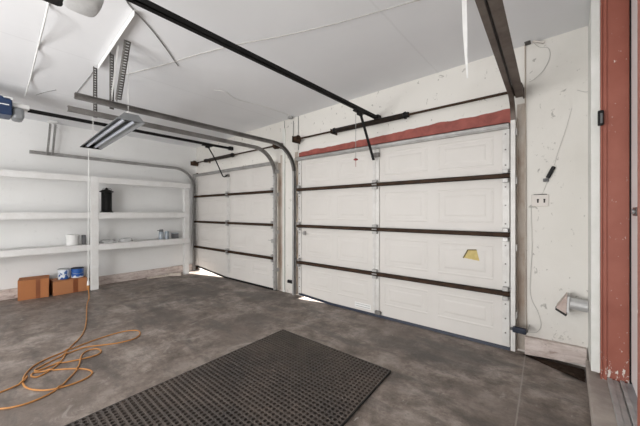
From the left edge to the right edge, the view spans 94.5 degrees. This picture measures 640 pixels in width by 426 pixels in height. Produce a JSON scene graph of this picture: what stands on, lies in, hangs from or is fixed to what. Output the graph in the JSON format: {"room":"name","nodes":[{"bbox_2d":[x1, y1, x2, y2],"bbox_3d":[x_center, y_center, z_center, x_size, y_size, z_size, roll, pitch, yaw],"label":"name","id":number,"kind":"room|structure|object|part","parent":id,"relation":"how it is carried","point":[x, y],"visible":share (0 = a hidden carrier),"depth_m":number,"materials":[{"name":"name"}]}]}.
{"room":"garage","nodes":[
{"label":"garage","id":0,"kind":"room"},
{"bbox_2d":[0,118,196,289],"bbox_3d":[-4.933,-0.205,4.015,0.160,2.950,7.010,0,0,40],"label":"wall","id":1,"kind":"structure","parent":0,"point":[17,195],"depth_m":4.98,"materials":[{"name":"paint"}]},
{"bbox_2d":[0,264,193,300],"bbox_3d":[-4.933,1.198,3.852,0.050,0.145,6.760,0,0,40],"label":"baseboard","id":2,"kind":"structure","parent":1,"relation":"attached to","point":[12,293],"depth_m":5.46,"materials":[{"name":"beige wood"}]},
{"bbox_2d":[29,150,197,268],"bbox_3d":[-3.533,0.161,5.477,0.096,2.179,2.650,0,0,40],"label":"door track","id":3,"kind":"object","parent":1,"relation":"attached to","point":[30,151],"visible":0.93,"depth_m":5.77,"materials":[{"name":"metal"}]},
{"bbox_3d":[-3.536,-0.738,5.427,0.036,0.382,2.569,0,0,40],"label":"horizontal rail","id":4,"kind":"part","parent":3,"relation":"part of","materials":[{"name":"metal"}]},
{"bbox_3d":[-2.724,0.344,6.394,0.036,1.792,0.050,0,0,40],"label":"vertical rail","id":5,"kind":"part","parent":3,"relation":"part of","materials":[{"name":"metal"}]},
{"bbox_2d":[0,0,590,147],"bbox_3d":[-2.135,-1.569,1.563,7.680,0.322,7.250,0,0,40],"label":"ceiling","id":6,"kind":"structure","parent":0,"point":[365,55],"depth_m":2.71,"materials":[{"name":"paint"}]},
{"bbox_2d":[24,2,49,96],"bbox_3d":[-2.628,-1.418,2.730,2.361,0.115,0.027,0,0,42],"label":"cord","id":7,"kind":"object","parent":6,"relation":"hanging from","point":[47,6],"visible":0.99,"depth_m":2.50,"materials":[{"name":"white rubber"}]},
{"bbox_2d":[46,120,58,155],"bbox_3d":[-4.158,-1.142,4.612,0.140,0.535,0.156,0,0,40],"label":"hanger","id":8,"kind":"object","parent":6,"relation":"hanging from","point":[50,122],"visible":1,"depth_m":4.60,"materials":[{"name":"grey metal"}]},
{"bbox_2d":[80,58,144,149],"bbox_3d":[-2.358,-1.147,3.281,1.741,0.633,0.224,0,0,42],"label":"light","id":9,"kind":"object","parent":6,"relation":"hanging from","point":[126,122],"visible":0.97,"depth_m":3.08,"materials":[{"name":"white plastic"}]},
{"bbox_2d":[87,149,89,284],"bbox_3d":[-3.150,0.067,4.025,0.032,1.855,0.030,0,0,-5],"label":"lead","id":10,"kind":"object","parent":9,"relation":"hanging from","point":[88,281],"visible":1,"depth_m":4.02,"materials":[{"name":"white rubber"}]},
{"bbox_3d":[-1.789,-1.177,2.761,0.007,0.573,0.008,0,0,-35],"label":"hanging cord","id":11,"kind":"part","parent":9,"relation":"part of","materials":[{"name":"white rubber"}]},
{"bbox_2d":[93,9,138,117],"bbox_3d":[-1.747,-1.206,2.597,1.187,0.538,0.158,0,0,41],"label":"hanger","id":12,"kind":"object","parent":6,"relation":"attached to","point":[133,14],"visible":0.93,"depth_m":2.66,"materials":[{"name":"white metal"}]},
{"bbox_2d":[0,95,232,176],"bbox_3d":[-2.728,-1.042,4.371,0.282,0.800,3.310,0,0,40],"label":"garage door opener","id":13,"kind":"object","parent":6,"relation":"hanging from","point":[15,111],"visible":1,"depth_m":3.59,"materials":[{"name":"black metal"}]},
{"bbox_3d":[-3.495,-1.238,3.403,0.210,0.085,0.220,0,0,40],"label":"rail mount","id":14,"kind":"part","parent":13,"relation":"part of","materials":[{"name":"white plastic"}]},
{"bbox_3d":[-2.577,-1.202,4.551,0.036,0.038,2.740,0,0,40],"label":"rail","id":15,"kind":"part","parent":13,"relation":"part of","materials":[{"name":"black metal"}]},
{"bbox_3d":[-1.856,-0.894,5.411,0.022,0.504,0.401,0,0,40],"label":"arm","id":16,"kind":"part","parent":13,"relation":"part of","materials":[{"name":"black metal"}]},
{"bbox_2d":[126,1,177,65],"bbox_3d":[-1.374,-1.466,2.489,0.030,0.021,0.949,0,0,-4],"label":"wire","id":17,"kind":"object","parent":6,"relation":"attached to","point":[126,1],"visible":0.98,"depth_m":2.39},
{"bbox_2d":[43,0,380,160],"bbox_3d":[-0.324,-0.992,2.360,0.270,0.985,3.300,0,0,40],"label":"garage door opener","id":18,"kind":"object","parent":6,"relation":"hanging from","point":[89,8],"visible":0.88,"depth_m":1.93,"materials":[{"name":"black metal"}]},
{"bbox_3d":[-0.200,-1.142,2.531,0.036,0.038,2.780,0,0,40],"label":"rail","id":19,"kind":"part","parent":18,"relation":"part of","materials":[{"name":"black metal"}]},
{"bbox_3d":[0.395,-0.838,3.271,0.006,0.495,0.005,0,0,-5],"label":"release cord","id":20,"kind":"part","parent":18,"relation":"part of","materials":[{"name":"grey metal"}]},
{"bbox_3d":[0.547,-0.855,3.421,0.028,0.476,0.295,0,0,40],"label":"arm","id":21,"kind":"part","parent":18,"relation":"part of","materials":[{"name":"black metal"}]},
{"bbox_2d":[216,90,289,115],"bbox_3d":[-0.854,-1.458,4.015,0.103,0.009,1.267,0,0,40],"label":"wire","id":22,"kind":"object","parent":6,"relation":"attached to","point":[216,90],"visible":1,"depth_m":3.96,"materials":[{"name":"white rubber"}]},
{"bbox_2d":[126,0,419,74],"bbox_3d":[-0.624,-1.475,2.587,3.102,0.058,0.052,0,0,20],"label":"wire","id":23,"kind":"object","parent":6,"relation":"attached to","point":[414,0],"visible":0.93,"depth_m":2.45,"materials":[{"name":"paint"}]},
{"bbox_2d":[462,0,467,77],"bbox_3d":[0.998,-1.215,2.041,0.041,0.594,0.002,0,0,40],"label":"tape strip","id":24,"kind":"object","parent":6,"relation":"hanging from","point":[464,2],"visible":1,"depth_m":2.04,"materials":[{"name":"paper"}]},
{"bbox_2d":[524,40,543,45],"bbox_3d":[1.890,-1.519,2.611,0.139,0.095,0.070,0,0,40],"label":"clamp","id":25,"kind":"object","parent":6,"relation":"attached to","point":[529,41],"visible":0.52,"depth_m":2.61,"materials":[{"name":"metal"}]},
{"bbox_3d":[1.913,-1.499,2.608,0.097,0.056,0.022,0,0,31],"label":"arm","id":26,"kind":"part","parent":25,"relation":"part of"},
{"bbox_2d":[0,270,591,425],"bbox_3d":[-2.119,1.320,1.582,7.680,0.100,7.300,0,0,40],"label":"floor","id":27,"kind":"structure","parent":0,"point":[186,322],"depth_m":2.64,"materials":[{"name":"concrete"}]},
{"bbox_2d":[18,275,48,300],"bbox_3d":[-4.259,1.123,4.411,0.329,0.290,0.252,0,0,-41],"label":"cardboard box","id":28,"kind":"object","parent":27,"relation":"on","point":[33,287],"visible":1,"depth_m":4.32,"materials":[{"name":"brown cardboard"}]},
{"bbox_2d":[49,276,86,295],"bbox_3d":[-4.003,1.158,4.712,0.300,0.220,0.417,0,0,40],"label":"cardboard box","id":29,"kind":"object","parent":27,"relation":"on","point":[71,285],"visible":0.86,"depth_m":4.61,"materials":[{"name":"brown cardboard"}]},
{"bbox_2d":[57,268,69,279],"bbox_3d":[-4.022,0.968,4.648,0.156,0.158,0.156,0,0,40],"label":"paint can","id":30,"kind":"object","parent":29,"relation":"on","point":[63,273],"visible":1,"depth_m":4.60,"materials":[{"name":"metal"}]},
{"bbox_2d":[70,267,83,277],"bbox_3d":[-3.915,0.972,4.776,0.174,0.150,0.174,0,0,40],"label":"paint can","id":31,"kind":"object","parent":29,"relation":"on","point":[76,272],"visible":1,"depth_m":4.71,"materials":[{"name":"blue metal"}]},
{"bbox_2d":[0,285,140,409],"bbox_3d":[-2.338,1.132,3.073,0.894,0.274,2.423,0,0,-21],"label":"extension cord","id":32,"kind":"object","parent":27,"relation":"on","point":[88,286],"visible":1,"depth_m":2.40,"materials":[{"name":"orange rubber"}]},
{"bbox_2d":[0,169,189,289],"bbox_3d":[-4.212,0.344,4.467,0.364,1.852,4.430,0,0,40],"label":"shelving unit","id":33,"kind":"object","parent":27,"relation":"on","point":[95,215],"visible":1,"depth_m":4.84,"materials":[{"name":"white paint"}]},
{"bbox_2d":[65,234,79,245],"bbox_3d":[-3.960,0.445,4.739,0.177,0.170,0.177,0,0,40],"label":"tub","id":34,"kind":"object","parent":33,"relation":"on","point":[71,239],"visible":0.99,"depth_m":4.68,"materials":[{"name":"white plastic"}]},
{"bbox_3d":[-3.960,0.375,4.739,0.177,0.030,0.177,0,0,40],"label":"lid","id":35,"kind":"part","parent":34,"relation":"part of","materials":[{"name":"white plastic"}]},
{"bbox_2d":[82,235,85,244],"bbox_3d":[-3.862,0.453,4.840,0.100,0.155,0.040,0,0,40],"label":"carton","id":36,"kind":"object","parent":33,"relation":"on","point":[83,236],"visible":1,"depth_m":4.81,"materials":[{"name":"grey"}]},
{"bbox_3d":[-3.689,0.344,4.842,0.044,1.852,0.106,0,0,40],"label":"post","id":37,"kind":"part","parent":33,"relation":"part of","materials":[{"name":"white paint"}]},
{"bbox_3d":[-4.213,0.541,4.469,0.360,0.022,4.430,0,0,40],"label":"shelf","id":38,"kind":"part","parent":33,"relation":"part of","materials":[{"name":"white paint"}]},
{"bbox_3d":[-4.090,0.592,4.365,0.038,0.080,4.430,0,0,40],"label":"rail","id":39,"kind":"part","parent":33,"relation":"part of","materials":[{"name":"white paint"}]},
{"bbox_3d":[-4.213,0.019,4.469,0.360,0.022,4.430,0,0,40],"label":"shelf","id":40,"kind":"part","parent":33,"relation":"part of","materials":[{"name":"white paint"}]},
{"bbox_3d":[-4.090,0.070,4.365,0.038,0.080,4.430,0,0,40],"label":"rail","id":41,"kind":"part","parent":33,"relation":"part of","materials":[{"name":"white paint"}]},
{"bbox_3d":[-4.213,-0.569,4.469,0.360,0.022,4.430,0,0,40],"label":"shelf","id":42,"kind":"part","parent":33,"relation":"part of","materials":[{"name":"white paint"}]},
{"bbox_3d":[-4.090,-0.518,4.365,0.038,0.080,4.430,0,0,40],"label":"rail","id":43,"kind":"part","parent":33,"relation":"part of","materials":[{"name":"white paint"}]},
{"bbox_2d":[99,188,113,211],"bbox_3d":[-3.680,-0.206,5.104,0.205,0.428,0.205,0,0,40],"label":"lantern","id":44,"kind":"object","parent":33,"relation":"on","point":[106,194],"visible":0.94,"depth_m":5.05,"materials":[{"name":"black plastic"}]},
{"bbox_2d":[99,239,116,242],"bbox_3d":[-3.656,0.502,5.106,0.182,0.055,0.260,0,0,40],"label":"plastic wrap","id":45,"kind":"object","parent":33,"relation":"on","point":[105,240],"visible":0.98,"depth_m":5.05,"materials":[{"name":"white plastic"}]},
{"bbox_2d":[118,238,132,241],"bbox_3d":[-3.484,0.496,5.304,0.173,0.068,0.240,0,0,40],"label":"plastic wrap","id":46,"kind":"object","parent":33,"relation":"on","point":[121,239],"visible":0.96,"depth_m":5.25,"materials":[{"name":"white plastic"}]},
{"bbox_2d":[157,229,163,238],"bbox_3d":[-3.090,0.435,5.745,0.087,0.190,0.138,0,0,-13],"label":"spray can","id":47,"kind":"object","parent":33,"relation":"on","point":[161,233],"visible":0.96,"depth_m":5.74,"materials":[{"name":"grey metal"}]},
{"bbox_2d":[165,231,168,238],"bbox_3d":[-3.028,0.452,5.850,0.080,0.156,0.080,0,0,40],"label":"tin","id":48,"kind":"object","parent":33,"relation":"on","point":[166,232],"visible":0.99,"depth_m":5.82,"materials":[{"name":"silver metal"}]},
{"bbox_2d":[171,233,178,237],"bbox_3d":[-2.936,0.475,5.991,0.130,0.110,0.100,0,0,40],"label":"box","id":49,"kind":"object","parent":33,"relation":"on","point":[173,235],"visible":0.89,"depth_m":5.96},
{"bbox_3d":[-2.747,0.357,6.062,0.078,1.826,0.095,0,0,40],"label":"post","id":50,"kind":"part","parent":33,"relation":"part of","materials":[{"name":"white paint"}]},
{"bbox_2d":[147,274,168,278],"bbox_3d":[-3.144,1.252,5.745,0.381,0.033,0.050,0,0,-41],"label":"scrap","id":51,"kind":"object","parent":27,"relation":"on","point":[166,274],"visible":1,"depth_m":5.72,"materials":[{"name":"beige wood"}]},
{"bbox_2d":[168,273,181,275],"bbox_3d":[-2.886,1.240,5.896,0.240,0.057,0.062,0,0,-3],"label":"scrap","id":52,"kind":"object","parent":27,"relation":"on","point":[169,274],"visible":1,"depth_m":5.87,"materials":[{"name":"beige wood"}]},
{"bbox_2d":[65,329,390,425],"bbox_3d":[-0.520,1.261,1.919,1.417,0.016,2.077,0,0,40],"label":"floor mat","id":53,"kind":"object","parent":27,"relation":"on","point":[283,377],"visible":1,"depth_m":2.06,"materials":[{"name":"black rubber"}]},
{"bbox_2d":[523,354,585,382],"bbox_3d":[1.893,1.262,2.428,0.422,0.013,0.240,0,0,40],"label":"dirt","id":54,"kind":"object","parent":27,"relation":"on","point":[578,373],"visible":1,"depth_m":2.38,"materials":[{"name":"soil"}]},
{"bbox_2d":[197,26,588,366],"bbox_3d":[0.195,-0.205,4.184,7.480,2.950,0.160,0,0,40],"label":"wall","id":55,"kind":"structure","parent":0,"point":[557,240],"depth_m":2.62,"materials":[{"name":"paint"}]},
{"bbox_2d":[67,105,281,289],"bbox_3d":[-1.477,0.131,3.752,0.096,2.239,2.650,0,0,40],"label":"door track","id":56,"kind":"object","parent":55,"relation":"attached to","point":[70,108],"visible":0.99,"depth_m":4.68,"materials":[{"name":"metal"}]},
{"bbox_3d":[-1.526,-0.798,3.740,0.036,0.382,2.569,0,0,40],"label":"horizontal rail","id":57,"kind":"part","parent":56,"relation":"part of","materials":[{"name":"metal"}]},
{"bbox_3d":[-0.714,0.314,4.707,0.036,1.852,0.050,0,0,40],"label":"vertical rail","id":58,"kind":"part","parent":56,"relation":"part of","materials":[{"name":"metal"}]},
{"bbox_2d":[74,92,297,294],"bbox_3d":[-1.204,0.128,3.507,0.096,2.244,2.675,0,0,40],"label":"door track","id":59,"kind":"object","parent":55,"relation":"attached to","point":[83,97],"visible":1,"depth_m":3.81,"materials":[{"name":"metal"}]},
{"bbox_3d":[-1.207,-0.803,3.457,0.036,0.382,2.594,0,0,40],"label":"horizontal rail","id":60,"kind":"part","parent":59,"relation":"part of","materials":[{"name":"metal"}]},
{"bbox_3d":[-0.388,0.311,4.434,0.036,1.858,0.050,0,0,40],"label":"vertical rail","id":61,"kind":"part","parent":59,"relation":"part of","materials":[{"name":"metal"}]},
{"bbox_2d":[193,161,276,290],"bbox_3d":[-1.715,0.227,5.587,2.640,2.083,0.115,0,0,40],"label":"garage door","id":62,"kind":"structure","parent":55,"relation":"in","point":[233,221],"depth_m":5.44,"materials":[{"name":"metal"}]},
{"bbox_3d":[-1.692,-0.061,5.615,2.570,0.534,0.043,0,0,40],"label":"panel","id":63,"kind":"part","parent":62,"relation":"part of","materials":[{"name":"white metal"}]},
{"bbox_3d":[-1.692,0.476,5.615,2.570,0.533,0.043,0,0,40],"label":"panel","id":64,"kind":"part","parent":62,"relation":"part of","materials":[{"name":"white metal"}]},
{"bbox_3d":[-1.692,0.994,5.615,2.570,0.493,0.043,0,0,40],"label":"panel","id":65,"kind":"part","parent":62,"relation":"part of","materials":[{"name":"white metal"}]},
{"bbox_3d":[-1.692,-0.573,5.615,2.570,0.481,0.043,0,0,40],"label":"panel","id":66,"kind":"part","parent":62,"relation":"part of","materials":[{"name":"white metal"}]},
{"bbox_2d":[190,143,282,165],"bbox_3d":[-1.679,-1.045,5.537,2.736,0.111,0.175,0,0,40],"label":"spring","id":67,"kind":"object","parent":55,"relation":"attached to","point":[192,163],"visible":0.96,"depth_m":5.58,"materials":[{"name":"brown metal"}]},
{"bbox_2d":[282,128,285,291],"bbox_3d":[-0.574,-0.030,4.714,0.060,2.600,0.015,0,0,40],"label":"trim","id":68,"kind":"structure","parent":55,"relation":"attached to","point":[284,129],"depth_m":4.71,"materials":[{"name":"white paint"}]},
{"bbox_2d":[284,121,284,289],"bbox_3d":[-0.564,-0.106,4.699,0.010,2.684,0.028,0,0,-7],"label":"wire","id":69,"kind":"object","parent":55,"relation":"attached to","point":[284,121],"visible":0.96,"depth_m":4.69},
{"bbox_2d":[295,122,510,350],"bbox_3d":[0.702,0.227,3.559,2.750,2.083,0.115,0,0,40],"label":"garage door","id":70,"kind":"structure","parent":55,"relation":"in","point":[416,234],"depth_m":3.28,"materials":[{"name":"metal"}]},
{"bbox_3d":[0.536,1.177,3.716,0.234,0.063,0.005,0,0,40],"label":"lift plate","id":71,"kind":"part","parent":70,"relation":"part of","materials":[{"name":"white plastic"}]},
{"bbox_3d":[0.725,-0.573,3.587,2.680,0.481,0.043,0,0,40],"label":"panel","id":72,"kind":"part","parent":70,"relation":"part of","materials":[{"name":"white metal"}]},
{"bbox_3d":[0.725,-0.061,3.587,2.680,0.534,0.043,0,0,40],"label":"panel","id":73,"kind":"part","parent":70,"relation":"part of","materials":[{"name":"white metal"}]},
{"bbox_3d":[0.725,0.476,3.587,2.680,0.533,0.043,0,0,40],"label":"panel","id":74,"kind":"part","parent":70,"relation":"part of","materials":[{"name":"white metal"}]},
{"bbox_3d":[0.725,0.994,3.587,2.680,0.493,0.043,0,0,40],"label":"panel","id":75,"kind":"part","parent":70,"relation":"part of","materials":[{"name":"white metal"}]},
{"bbox_2d":[299,108,510,156],"bbox_3d":[0.736,-0.897,3.607,2.730,0.135,0.028,0,0,40],"label":"trim","id":76,"kind":"structure","parent":55,"relation":"attached to","point":[500,116],"depth_m":3.28,"materials":[{"name":"red paint"}]},
{"bbox_2d":[292,82,523,143],"bbox_3d":[0.719,-1.075,3.525,2.816,0.111,0.175,0,0,40],"label":"spring","id":77,"kind":"object","parent":55,"relation":"attached to","point":[295,139],"visible":0.88,"depth_m":3.40,"materials":[{"name":"brown metal"}]},
{"bbox_2d":[475,0,524,351],"bbox_3d":[0.726,0.092,1.315,0.108,2.315,3.555,0,0,38],"label":"door track","id":78,"kind":"object","parent":55,"relation":"attached to","point":[492,13],"visible":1,"depth_m":2.64,"materials":[{"name":"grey metal"}]},
{"bbox_3d":[0.677,-0.939,1.305,0.044,0.240,3.474,0,0,38],"label":"horizontal rail","id":79,"kind":"part","parent":78,"relation":"part of","materials":[{"name":"brown metal"}]},
{"bbox_3d":[1.733,0.208,2.655,0.034,2.065,0.049,0,0,40],"label":"vertical rail","id":80,"kind":"part","parent":78,"relation":"part of","materials":[{"name":"silver metal"}]},
{"bbox_2d":[510,325,529,334],"bbox_3d":[1.774,1.026,2.626,0.128,0.048,0.195,0,0,40],"label":"sensor","id":81,"kind":"object","parent":78,"relation":"attached to","point":[515,329],"visible":1,"depth_m":2.55,"materials":[{"name":"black plastic"}]},
{"bbox_2d":[524,45,526,328],"bbox_3d":[1.857,-0.223,2.671,0.020,2.573,0.009,0,0,40],"label":"conduit","id":82,"kind":"object","parent":55,"relation":"attached to","point":[524,45],"visible":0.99,"depth_m":2.67,"materials":[{"name":"white metal"}]},
{"bbox_2d":[530,214,540,332],"bbox_3d":[1.909,0.509,2.633,0.096,1.144,0.004,0,0,40],"label":"wire","id":83,"kind":"object","parent":55,"relation":"attached to","point":[531,214],"visible":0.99,"depth_m":2.65,"materials":[{"name":"paint"}]},
{"bbox_2d":[531,194,548,205],"bbox_3d":[1.938,-0.103,2.607,0.124,0.108,0.014,0,0,40],"label":"outlet","id":84,"kind":"object","parent":55,"relation":"attached to","point":[536,199],"visible":1,"depth_m":2.60,"materials":[{"name":"plastic"}]},
{"bbox_2d":[530,43,549,81],"bbox_3d":[1.936,-1.353,2.611,0.153,0.375,0.004,0,0,40],"label":"wire","id":85,"kind":"object","parent":55,"relation":"attached to","point":[534,43],"visible":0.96,"depth_m":2.60,"materials":[{"name":"paint"}]},
{"bbox_2d":[543,166,555,181],"bbox_3d":[1.983,-0.329,2.559,0.086,0.130,0.022,0,0,40],"label":"clip","id":86,"kind":"object","parent":55,"relation":"attached to","point":[552,168],"visible":1,"depth_m":2.55,"materials":[{"name":"black plastic"}]},
{"bbox_2d":[525,335,586,364],"bbox_3d":[2.001,1.187,2.528,0.415,0.164,0.055,0,0,40],"label":"baseboard","id":87,"kind":"structure","parent":55,"relation":"attached to","point":[534,346],"depth_m":2.51,"materials":[{"name":"beige wood"}]},
{"bbox_2d":[555,292,588,315],"bbox_3d":[2.046,0.747,2.408,0.204,0.178,0.160,0,0,40],"label":"vent duct","id":88,"kind":"object","parent":55,"relation":"attached to","point":[566,302],"visible":1,"depth_m":2.37,"materials":[{"name":"metal"}]},
{"bbox_2d":[555,292,566,315],"bbox_3d":[1.984,0.747,2.433,0.076,0.178,0.118,0,0,40],"label":"hood","id":89,"kind":"object","parent":88,"relation":"attached to","point":[561,306],"depth_m":2.38,"materials":[{"name":"metal"}]},
{"bbox_2d":[588,0,599,372],"bbox_3d":[2.074,-0.192,2.242,0.049,2.644,0.398,0,0,40],"label":"trim","id":90,"kind":"structure","parent":55,"relation":"attached to","point":[594,15],"depth_m":2.09,"materials":[{"name":"white paint"}]},
{"bbox_2d":[598,110,603,125],"bbox_3d":[1.950,-0.652,2.057,0.031,0.104,0.046,0,0,40],"label":"sensor box","id":91,"kind":"object","parent":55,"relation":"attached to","point":[600,112],"visible":1,"depth_m":2.04,"materials":[{"name":"black plastic"}]},
{"bbox_2d":[586,359,617,425],"bbox_3d":[1.478,1.218,1.214,0.495,0.105,2.560,0,0,40],"label":"sill","id":92,"kind":"structure","parent":55,"relation":"attached to","point":[602,413],"depth_m":1.83,"materials":[{"name":"concrete"}]},
{"bbox_2d":[607,378,636,425],"bbox_3d":[1.526,1.153,1.379,0.155,0.023,1.625,0,0,40],"label":"threshold","id":93,"kind":"object","parent":92,"relation":"on","point":[623,395],"visible":0.9,"depth_m":1.79,"materials":[{"name":"wood"}]},
{"bbox_2d":[629,0,631,383],"bbox_3d":[2.114,-0.175,1.964,0.086,2.650,0.032,0,0,40],"label":"trim","id":94,"kind":"structure","parent":55,"relation":"attached to","point":[630,382],"depth_m":1.98,"materials":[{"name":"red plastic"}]},
{"bbox_3d":[0.113,-0.205,-0.324,0.270,2.950,6.850,0,0,40],"label":"wall","id":95,"kind":"structure","parent":0,"visible":0},
{"bbox_2d":[599,0,601,378],"bbox_3d":[1.993,-0.172,2.100,0.010,2.684,0.100,0,0,40],"label":"trim","id":96,"kind":"structure","parent":95,"relation":"attached to","point":[600,373],"depth_m":2.07,"materials":[{"name":"red paint"}]},
{"bbox_2d":[602,0,629,383],"bbox_3d":[2.051,-0.172,2.058,0.133,2.685,0.090,0,0,40],"label":"trim","id":97,"kind":"structure","parent":95,"relation":"attached to","point":[615,13],"depth_m":2.03,"materials":[{"name":"red paint"}]},
{"bbox_2d":[631,0,636,394],"bbox_3d":[1.550,-0.190,1.337,0.060,2.620,1.590,0,0,40],"label":"door","id":98,"kind":"structure","parent":95,"relation":"in","point":[633,2],"depth_m":1.86,"materials":[{"name":"wood"}]},
{"bbox_2d":[637,0,639,425],"bbox_3d":[0.948,-0.170,0.771,0.160,2.660,0.050,0,0,40],"label":"trim","id":99,"kind":"structure","parent":95,"relation":"attached to","point":[638,1],"depth_m":0.83,"materials":[{"name":"red paint"}]}
]}

